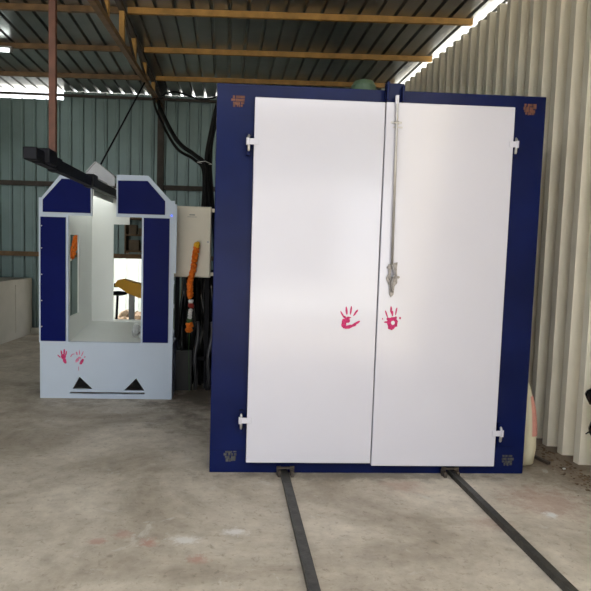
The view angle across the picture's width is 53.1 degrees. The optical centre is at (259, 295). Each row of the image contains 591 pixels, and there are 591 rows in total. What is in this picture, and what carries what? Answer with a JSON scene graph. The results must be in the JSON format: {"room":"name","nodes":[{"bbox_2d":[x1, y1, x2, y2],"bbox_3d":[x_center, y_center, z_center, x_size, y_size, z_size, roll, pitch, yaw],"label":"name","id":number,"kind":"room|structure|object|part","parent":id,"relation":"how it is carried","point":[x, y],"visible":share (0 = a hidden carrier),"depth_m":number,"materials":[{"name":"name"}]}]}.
{"room":"industrial workshop","nodes":[
{"label":"industrial workshop","id":0,"kind":"room"},
{"bbox_2d":[0,277,31,343],"bbox_3d":[-5.260,0.349,6.937,3.335,0.920,5.350,1,5,-3],"label":"wall","id":1,"kind":"structure","parent":0,"point":[15,293],"depth_m":9.09,"materials":[{"name":"white paint"}]},
{"bbox_2d":[31,327,38,333],"bbox_3d":[-3.589,0.584,9.720,0.490,0.100,0.060,1,5,-3],"label":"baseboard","id":2,"kind":"structure","parent":1,"relation":"attached to","point":[33,330],"depth_m":9.68,"materials":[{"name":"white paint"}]},
{"bbox_2d":[0,91,216,329],"bbox_3d":[-3.757,-1.347,9.659,11.581,3.948,0.031,1,5,-3],"label":"wall","id":3,"kind":"structure","parent":0,"point":[86,127],"depth_m":9.66,"materials":[{"name":"metal"}]},
{"bbox_2d":[0,251,212,260],"bbox_3d":[-3.813,-0.684,9.660,11.500,0.075,0.050,1,5,-3],"label":"beam","id":4,"kind":"structure","parent":3,"relation":"attached to","point":[7,253],"depth_m":9.64,"materials":[{"name":"brown metal"}]},
{"bbox_2d":[0,180,214,191],"bbox_3d":[-3.782,-1.823,9.569,11.500,0.075,0.050,1,5,-3],"label":"beam","id":5,"kind":"structure","parent":3,"relation":"attached to","point":[2,182],"depth_m":9.56,"materials":[{"name":"brown metal"}]},
{"bbox_2d":[0,91,216,102],"bbox_3d":[-3.743,-3.226,9.432,11.500,0.035,0.050,1,5,-3],"label":"trim","id":6,"kind":"structure","parent":3,"relation":"attached to","point":[1,92],"depth_m":9.49,"materials":[{"name":"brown metal"}]},
{"bbox_2d":[0,0,507,96],"bbox_3d":[-3.453,-2.967,4.942,12.160,0.043,9.310,1,5,-3],"label":"ceiling","id":7,"kind":"structure","parent":0,"point":[15,26],"depth_m":7.01,"materials":[{"name":"grey metal"}]},
{"bbox_2d":[0,3,118,13],"bbox_3d":[-5.365,-3.054,6.048,7.877,0.060,0.045,1,5,-1],"label":"beam","id":8,"kind":"structure","parent":7,"relation":"attached to","point":[3,6],"depth_m":6.08,"materials":[{"name":"brown wood"}]},
{"bbox_2d":[0,42,130,51],"bbox_3d":[-5.434,-3.153,7.262,7.877,0.060,0.045,1,5,-1],"label":"beam","id":9,"kind":"structure","parent":7,"relation":"attached to","point":[37,46],"depth_m":7.30,"materials":[{"name":"brown wood"}]},
{"bbox_2d":[0,46,12,52],"bbox_3d":[-3.581,-3.038,7.226,1.070,0.064,0.050,1,5,-3],"label":"tube light","id":10,"kind":"object","parent":9,"relation":"attached to","point":[2,48],"visible":1,"depth_m":7.24,"materials":[{"name":"white glass"}]},
{"bbox_2d":[0,71,150,80],"bbox_3d":[-5.505,-3.253,8.496,7.877,0.060,0.045,1,5,-1],"label":"beam","id":11,"kind":"structure","parent":7,"relation":"attached to","point":[2,73],"depth_m":8.53,"materials":[{"name":"brown wood"}]},
{"bbox_2d":[156,76,385,87],"bbox_3d":[0.227,-3.106,8.595,3.473,0.060,0.045,1,5,-1],"label":"beam","id":12,"kind":"structure","parent":7,"relation":"attached to","point":[158,78],"depth_m":8.57,"materials":[{"name":"wood"}]},
{"bbox_2d":[144,47,432,61],"bbox_3d":[0.358,-3.005,7.362,3.593,0.060,0.045,1,5,-1],"label":"beam","id":13,"kind":"structure","parent":7,"relation":"attached to","point":[190,51],"depth_m":7.34,"materials":[{"name":"wood"}]},
{"bbox_2d":[128,7,472,25],"bbox_3d":[0.428,-2.906,6.148,3.593,0.060,0.045,1,5,-1],"label":"beam","id":14,"kind":"structure","parent":7,"relation":"attached to","point":[131,10],"depth_m":6.13,"materials":[{"name":"wood"}]},
{"bbox_2d":[0,334,590,590],"bbox_3d":[-3.331,1.320,2.454,12.300,0.200,15.050,1,5,-3],"label":"floor","id":15,"kind":"structure","parent":0,"point":[96,494],"depth_m":3.35,"materials":[{"name":"concrete"}]},
{"bbox_2d":[39,161,179,398],"bbox_3d":[-1.488,-0.217,6.159,1.297,2.375,1.038,1,5,-3],"label":"booth","id":16,"kind":"object","parent":15,"relation":"on","point":[95,347],"visible":0.98,"depth_m":5.71,"materials":[{"name":"white paint"}]},
{"bbox_3d":[-1.972,-0.153,5.626,0.235,1.185,0.010,1,5,-3],"label":"panel","id":17,"kind":"part","parent":16,"relation":"part of","materials":[{"name":"blue paint"}]},
{"bbox_3d":[-1.825,-0.942,5.570,0.443,0.315,0.010,1,5,-3],"label":"panel","id":18,"kind":"part","parent":16,"relation":"part of","materials":[{"name":"blue paint"}]},
{"bbox_2d":[23,146,116,198],"bbox_3d":[-1.490,-1.026,5.509,0.115,0.110,3.900,1,5,-3],"label":"rail","id":19,"kind":"object","parent":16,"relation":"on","point":[47,158],"visible":0.97,"depth_m":4.16,"materials":[{"name":"black metal"}]},
{"bbox_3d":[-1.474,-0.996,5.141,0.090,0.110,0.160,1,5,-3],"label":"splice plate","id":20,"kind":"part","parent":19,"relation":"part of","materials":[{"name":"black paint"}]},
{"bbox_2d":[70,235,77,260],"bbox_3d":[-1.903,-0.514,6.024,0.077,0.318,0.322,1,5,-3],"label":"flower garland","id":21,"kind":"object","parent":16,"relation":"hanging from","point":[73,247],"visible":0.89,"depth_m":6.02,"materials":[{"name":"orange plant"}]},
{"bbox_3d":[-1.868,-0.269,6.142,0.015,1.340,0.959,1,5,-3],"label":"panel","id":22,"kind":"part","parent":16,"relation":"part of","materials":[{"name":"white metal"}]},
{"bbox_2d":[86,161,115,185],"bbox_3d":[-1.702,-1.305,6.389,0.300,0.255,0.300,1,5,-3],"label":"hood","id":23,"kind":"object","parent":16,"relation":"attached to","point":[103,174],"depth_m":6.26,"materials":[{"name":"grey metal"}]},
{"bbox_3d":[-1.507,0.466,5.734,0.690,0.024,0.052,1,5,-3],"label":"sill","id":24,"kind":"part","parent":16,"relation":"part of","materials":[{"name":"white paint"}]},
{"bbox_2d":[70,321,140,341],"bbox_3d":[-1.526,0.379,6.234,0.708,0.098,0.960,1,5,-3],"label":"tray","id":25,"kind":"object","parent":16,"relation":"on","point":[87,331],"depth_m":6.12,"materials":[{"name":"grey metal"}]},
{"bbox_3d":[-1.467,-0.343,5.661,1.275,1.615,0.030,1,5,-3],"label":"frame","id":26,"kind":"part","parent":16,"relation":"part of","materials":[{"name":"white paint"}]},
{"bbox_3d":[-1.531,-0.410,6.642,0.740,1.560,0.020,1,5,-3],"label":"panel","id":27,"kind":"part","parent":16,"relation":"part of","materials":[{"name":"white metal"}]},
{"bbox_2d":[132,324,140,337],"bbox_3d":[-1.225,0.364,5.930,0.126,0.140,0.141,1,5,-3],"label":"crumpled cloth","id":28,"kind":"object","parent":16,"relation":"on","point":[136,331],"visible":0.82,"depth_m":5.91,"materials":[{"name":"grey fabric"}]},
{"bbox_3d":[-1.125,-0.932,5.611,0.445,0.315,0.010,1,5,-3],"label":"panel","id":29,"kind":"part","parent":16,"relation":"part of","materials":[{"name":"blue paint"}]},
{"bbox_3d":[-1.002,-0.140,5.682,0.245,1.202,0.010,1,5,-3],"label":"panel","id":30,"kind":"part","parent":16,"relation":"part of","materials":[{"name":"blue paint"}]},
{"bbox_2d":[113,291,127,318],"bbox_3d":[-2.097,0.348,8.550,0.280,0.835,0.280,6,6,42],"label":"stand","id":31,"kind":"object","parent":15,"relation":"on","point":[117,294],"visible":0.52,"depth_m":8.51,"materials":[{"name":"black paint"}]},
{"bbox_2d":[114,278,140,319],"bbox_3d":[-1.676,0.299,7.983,0.581,1.045,0.330,1,5,-3],"label":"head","id":32,"kind":"object","parent":15,"relation":"on","point":[133,288],"visible":0.52,"depth_m":7.84},
{"bbox_2d":[114,278,140,297],"bbox_3d":[-1.658,-0.093,7.947,0.567,0.255,0.220,1,5,-3],"label":"hood","id":33,"kind":"object","parent":32,"relation":"attached to","point":[133,288],"depth_m":7.83,"materials":[{"name":"yellow"}]},
{"bbox_3d":[-1.738,0.355,7.984,0.070,0.870,0.070,1,5,-3],"label":"post","id":34,"kind":"part","parent":32,"relation":"part of","materials":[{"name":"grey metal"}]},
{"bbox_2d":[157,96,164,191],"bbox_3d":[-1.647,-1.279,9.700,0.100,3.920,0.100,1,5,-3],"label":"steel column","id":35,"kind":"structure","parent":15,"relation":"on","point":[160,132],"depth_m":9.57,"materials":[{"name":"grey metal"}]},
{"bbox_2d":[87,0,162,106],"bbox_3d":[-1.393,-2.582,5.891,0.055,0.651,7.304,1,5,-3],"label":"roof truss","id":36,"kind":"object","parent":35,"relation":"attached to","point":[102,11],"visible":0.96,"depth_m":6.24,"materials":[{"name":"brown wood"}]},
{"bbox_2d":[48,0,56,151],"bbox_3d":[-1.358,-1.823,3.995,0.180,1.766,0.100,1,5,-3],"label":"post","id":37,"kind":"object","parent":36,"relation":"hanging from","point":[52,4],"visible":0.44,"depth_m":4.00,"materials":[{"name":"brown metal"}]},
{"bbox_2d":[100,82,144,164],"bbox_3d":[-1.614,-2.094,7.033,0.020,1.245,1.325,2,5,9],"label":"suspension rod","id":38,"kind":"object","parent":36,"relation":"hanging from","point":[113,140],"visible":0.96,"depth_m":6.95,"materials":[{"name":"black paint"}]},
{"bbox_2d":[153,98,202,384],"bbox_3d":[-1.201,-1.002,7.544,0.247,3.696,2.972,0,5,-21],"label":"cable","id":39,"kind":"object","parent":36,"relation":"hanging from","point":[154,99],"visible":0.69,"depth_m":6.32,"materials":[{"name":"black rubber"}]},
{"bbox_2d":[157,100,207,206],"bbox_3d":[-1.162,-1.951,7.551,0.269,1.819,3.198,0,5,-19],"label":"cable","id":40,"kind":"object","parent":36,"relation":"hanging from","point":[179,143],"visible":0.97,"depth_m":6.20,"materials":[{"name":"black rubber"}]},
{"bbox_2d":[156,91,216,99],"bbox_3d":[-0.987,-2.211,7.389,0.268,1.160,2.972,-1,5,-27],"label":"cable","id":41,"kind":"object","parent":36,"relation":"hanging from","point":[171,91],"visible":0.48,"depth_m":6.82,"materials":[{"name":"black rubber"}]},
{"bbox_2d":[209,123,215,384],"bbox_3d":[-0.426,-0.593,6.273,0.285,3.122,0.080,2,5,2],"label":"cable","id":42,"kind":"object","parent":41,"relation":"hanging from","point":[211,147],"visible":0.42,"depth_m":6.23,"materials":[{"name":"black rubber"}]},
{"bbox_2d":[124,218,141,253],"bbox_3d":[-1.923,-1.083,9.544,0.484,0.820,0.290,1,5,-3],"label":"wall shelf","id":43,"kind":"object","parent":35,"relation":"attached to","point":[126,227],"visible":0.33,"depth_m":9.42,"materials":[{"name":"brown wood"}]},
{"bbox_2d":[129,225,137,233],"bbox_3d":[-2.043,-1.063,9.534,0.120,0.150,0.180,1,5,-3],"label":"carton","id":44,"kind":"object","parent":43,"relation":"on","point":[133,229],"visible":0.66,"depth_m":9.45,"materials":[{"name":"brown cardboard"}]},
{"bbox_2d":[129,240,139,250],"bbox_3d":[-2.030,-0.813,9.555,0.160,0.170,0.180,1,5,-3],"label":"carton","id":45,"kind":"object","parent":43,"relation":"on","point":[134,245],"visible":0.89,"depth_m":9.47,"materials":[{"name":"brown cardboard"}]},
{"bbox_2d":[175,350,191,389],"bbox_3d":[-0.799,0.780,6.183,0.170,0.420,0.070,1,5,-3],"label":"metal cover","id":46,"kind":"object","parent":15,"relation":"on","point":[183,372],"visible":1,"depth_m":6.15,"materials":[{"name":"grey metal"}]},
{"bbox_2d":[174,206,214,387],"bbox_3d":[-0.705,0.043,6.118,0.433,1.905,0.270,1,5,-3],"label":"tall cabinet","id":47,"kind":"object","parent":15,"relation":"on","point":[194,223],"visible":0.66,"depth_m":5.96,"materials":[{"name":"beige metal"}]},
{"bbox_3d":[-0.878,0.388,6.232,0.040,1.190,0.040,1,5,-3],"label":"stand leg","id":48,"kind":"part","parent":47,"relation":"part of","materials":[{"name":"black paint"}]},
{"bbox_2d":[185,242,199,391],"bbox_3d":[-0.702,0.227,5.974,0.156,1.562,0.122,6,6,45],"label":"flower garland","id":49,"kind":"object","parent":47,"relation":"hanging from","point":[189,323],"visible":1,"depth_m":5.91,"materials":[{"name":"orange petal"},{"name":"white petal"},{"name":"dark green leaf"}]},
{"bbox_3d":[-0.681,-0.542,5.956,0.360,0.697,0.019,1,5,-3],"label":"door","id":50,"kind":"part","parent":47,"relation":"part of","materials":[{"name":"beige metal"}]},
{"bbox_2d":[179,270,212,383],"bbox_3d":[-0.654,0.339,6.351,0.447,1.241,0.093,1,5,-3],"label":"cables","id":51,"kind":"object","parent":47,"relation":"hanging from","point":[184,341],"visible":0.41,"depth_m":6.34,"materials":[{"name":"black rubber"}]},
{"bbox_3d":[-0.569,0.395,6.250,0.040,1.190,0.040,1,5,-3],"label":"stand leg","id":52,"kind":"part","parent":47,"relation":"part of","materials":[{"name":"black paint"}]},
{"bbox_2d":[204,101,216,206],"bbox_3d":[-0.471,-1.518,6.166,0.220,1.226,0.060,1,5,-3],"label":"cable","id":53,"kind":"object","parent":47,"relation":"attached to","point":[213,120],"visible":0.66,"depth_m":6.14,"materials":[{"name":"black rubber"}]},
{"bbox_2d":[192,321,199,389],"bbox_3d":[-0.667,0.635,6.163,0.076,0.727,0.088,1,5,-3],"label":"flexible hose","id":54,"kind":"object","parent":15,"relation":"on","point":[197,339],"visible":1,"depth_m":6.14,"materials":[{"name":"grey plastic"}]},
{"bbox_2d":[205,322,211,389],"bbox_3d":[-0.526,0.638,6.171,0.086,0.727,0.084,1,5,-3],"label":"flexible hose","id":55,"kind":"object","parent":15,"relation":"on","point":[209,348],"visible":0.88,"depth_m":6.15,"materials":[{"name":"grey plastic"}]},
{"bbox_2d":[281,469,320,590],"bbox_3d":[0.304,1.387,1.376,0.059,0.032,5.480,1,5,-3],"label":"rail","id":56,"kind":"object","parent":15,"relation":"on","point":[310,576],"visible":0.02,"depth_m":3.04,"materials":[{"name":"metal"}]},
{"bbox_2d":[276,466,293,476],"bbox_3d":[0.169,1.167,3.923,0.117,0.060,0.070,1,5,-3],"label":"bracket","id":57,"kind":"object","parent":56,"relation":"on","point":[279,468],"visible":1,"depth_m":3.92,"materials":[{"name":"brown metal"}]},
{"bbox_2d":[209,81,545,473],"bbox_3d":[0.701,-0.176,5.122,2.155,2.575,2.659,1,5,-3],"label":"oven","id":58,"kind":"object","parent":15,"relation":"on","point":[374,265],"visible":1,"depth_m":3.85,"materials":[{"name":"blue paint"}]},
{"bbox_3d":[-0.200,1.070,3.938,0.086,0.075,0.005,1,5,-3],"label":"corner plate","id":59,"kind":"part","parent":58,"relation":"part of","materials":[{"name":"metal"}]},
{"bbox_3d":[-0.139,-1.236,3.754,0.087,0.071,0.005,1,5,-3],"label":"corner plate","id":60,"kind":"part","parent":58,"relation":"part of","materials":[{"name":"brown metal"}]},
{"bbox_3d":[0.351,-0.065,3.847,0.830,2.358,0.056,1,5,-3],"label":"door","id":61,"kind":"part","parent":58,"relation":"part of","materials":[{"name":"white paint"}]},
{"bbox_2d":[351,79,375,89],"bbox_3d":[0.819,-1.534,4.696,0.320,0.355,0.300,1,5,-3],"label":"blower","id":62,"kind":"object","parent":58,"relation":"on","point":[361,83],"visible":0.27,"depth_m":4.60,"materials":[{"name":"green paint"}]},
{"bbox_3d":[0.861,-0.724,3.776,0.029,1.050,0.017,1,5,-3],"label":"lock rod","id":63,"kind":"part","parent":58,"relation":"part of","materials":[{"name":"metal"}]},
{"bbox_3d":[1.193,-0.040,3.897,0.842,2.378,0.056,1,5,-3],"label":"door","id":64,"kind":"part","parent":58,"relation":"part of","materials":[{"name":"white paint"}]},
{"bbox_3d":[1.701,1.133,4.052,0.083,0.075,0.005,1,5,-3],"label":"corner plate","id":65,"kind":"part","parent":58,"relation":"part of","materials":[{"name":"metal"}]},
{"bbox_3d":[1.768,-1.218,3.865,0.085,0.071,0.005,1,5,-3],"label":"corner plate","id":66,"kind":"part","parent":58,"relation":"part of","materials":[{"name":"brown metal"}]},
{"bbox_2d":[447,470,578,590],"bbox_3d":[1.466,1.413,1.445,0.059,0.032,5.480,1,5,-4],"label":"rail","id":67,"kind":"object","parent":15,"relation":"on","point":[541,561],"visible":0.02,"depth_m":3.11,"materials":[{"name":"metal"}]},
{"bbox_2d":[441,467,459,477],"bbox_3d":[1.287,1.192,3.989,0.117,0.060,0.070,1,5,-3],"label":"bracket","id":68,"kind":"object","parent":67,"relation":"on","point":[443,469],"visible":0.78,"depth_m":3.98,"materials":[{"name":"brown metal"}]},
{"bbox_2d":[523,382,536,465],"bbox_3d":[1.903,0.913,4.303,0.163,0.600,0.362,1,5,-3],"label":"sack","id":69,"kind":"object","parent":15,"relation":"on","point":[531,417],"visible":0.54,"depth_m":4.15,"materials":[{"name":"beige fabric"}]},
{"bbox_2d":[531,396,536,436],"bbox_3d":[1.944,0.848,4.187,0.058,0.270,0.161,4,5,26],"label":"print","id":70,"kind":"object","parent":69,"relation":"attached to","point":[533,409],"depth_m":4.14},
{"bbox_2d":[534,455,549,464],"bbox_3d":[2.049,1.200,4.380,0.025,0.020,0.257,0,5,-17],"label":"stick","id":71,"kind":"object","parent":15,"relation":"on","point":[536,457],"visible":0.64,"depth_m":4.31,"materials":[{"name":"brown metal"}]},
{"bbox_2d":[536,445,590,495],"bbox_3d":[2.051,1.173,4.843,0.374,0.015,2.594,1,5,-3],"label":"debris","id":72,"kind":"object","parent":15,"relation":"on","point":[543,450],"visible":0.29,"depth_m":4.19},
{"bbox_2d":[405,0,590,464],"bbox_3d":[2.428,-0.679,3.921,0.096,3.862,12.208,1,5,-5],"label":"wall","id":73,"kind":"structure","parent":0,"point":[533,48],"depth_m":4.66,"materials":[{"name":"beige metal"}]},
{"bbox_2d":[585,388,590,434],"bbox_3d":[2.257,0.674,3.894,0.116,0.564,0.272,1,5,-3],"label":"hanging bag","id":74,"kind":"object","parent":73,"relation":"hanging from","point":[588,392],"visible":1,"depth_m":3.95,"materials":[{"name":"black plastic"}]},
{"label":"outside","id":75,"kind":"structure","parent":0,"visible":0},
{"bbox_3d":[-0.044,1.644,0.131,60.000,0.200,80.000,1,5,-3],"label":"ground","id":76,"kind":"structure","parent":75,"visible":0},
{"bbox_2d":[113,258,141,318],"bbox_3d":[-2.705,-0.454,12.021,8.000,1.950,0.096,1,5,-3],"label":"wall","id":77,"kind":"structure","parent":76,"relation":"on","point":[130,269],"depth_m":12.06,"materials":[{"name":"white paint"}]},
{"bbox_2d":[118,309,140,319],"bbox_3d":[-2.038,0.489,10.803,1.264,0.476,0.731,1,5,-3],"label":"rubble heap","id":78,"kind":"object","parent":76,"relation":"on","point":[124,314],"visible":0.08,"depth_m":10.68,"materials":[{"name":"beige stone"}]}
]}

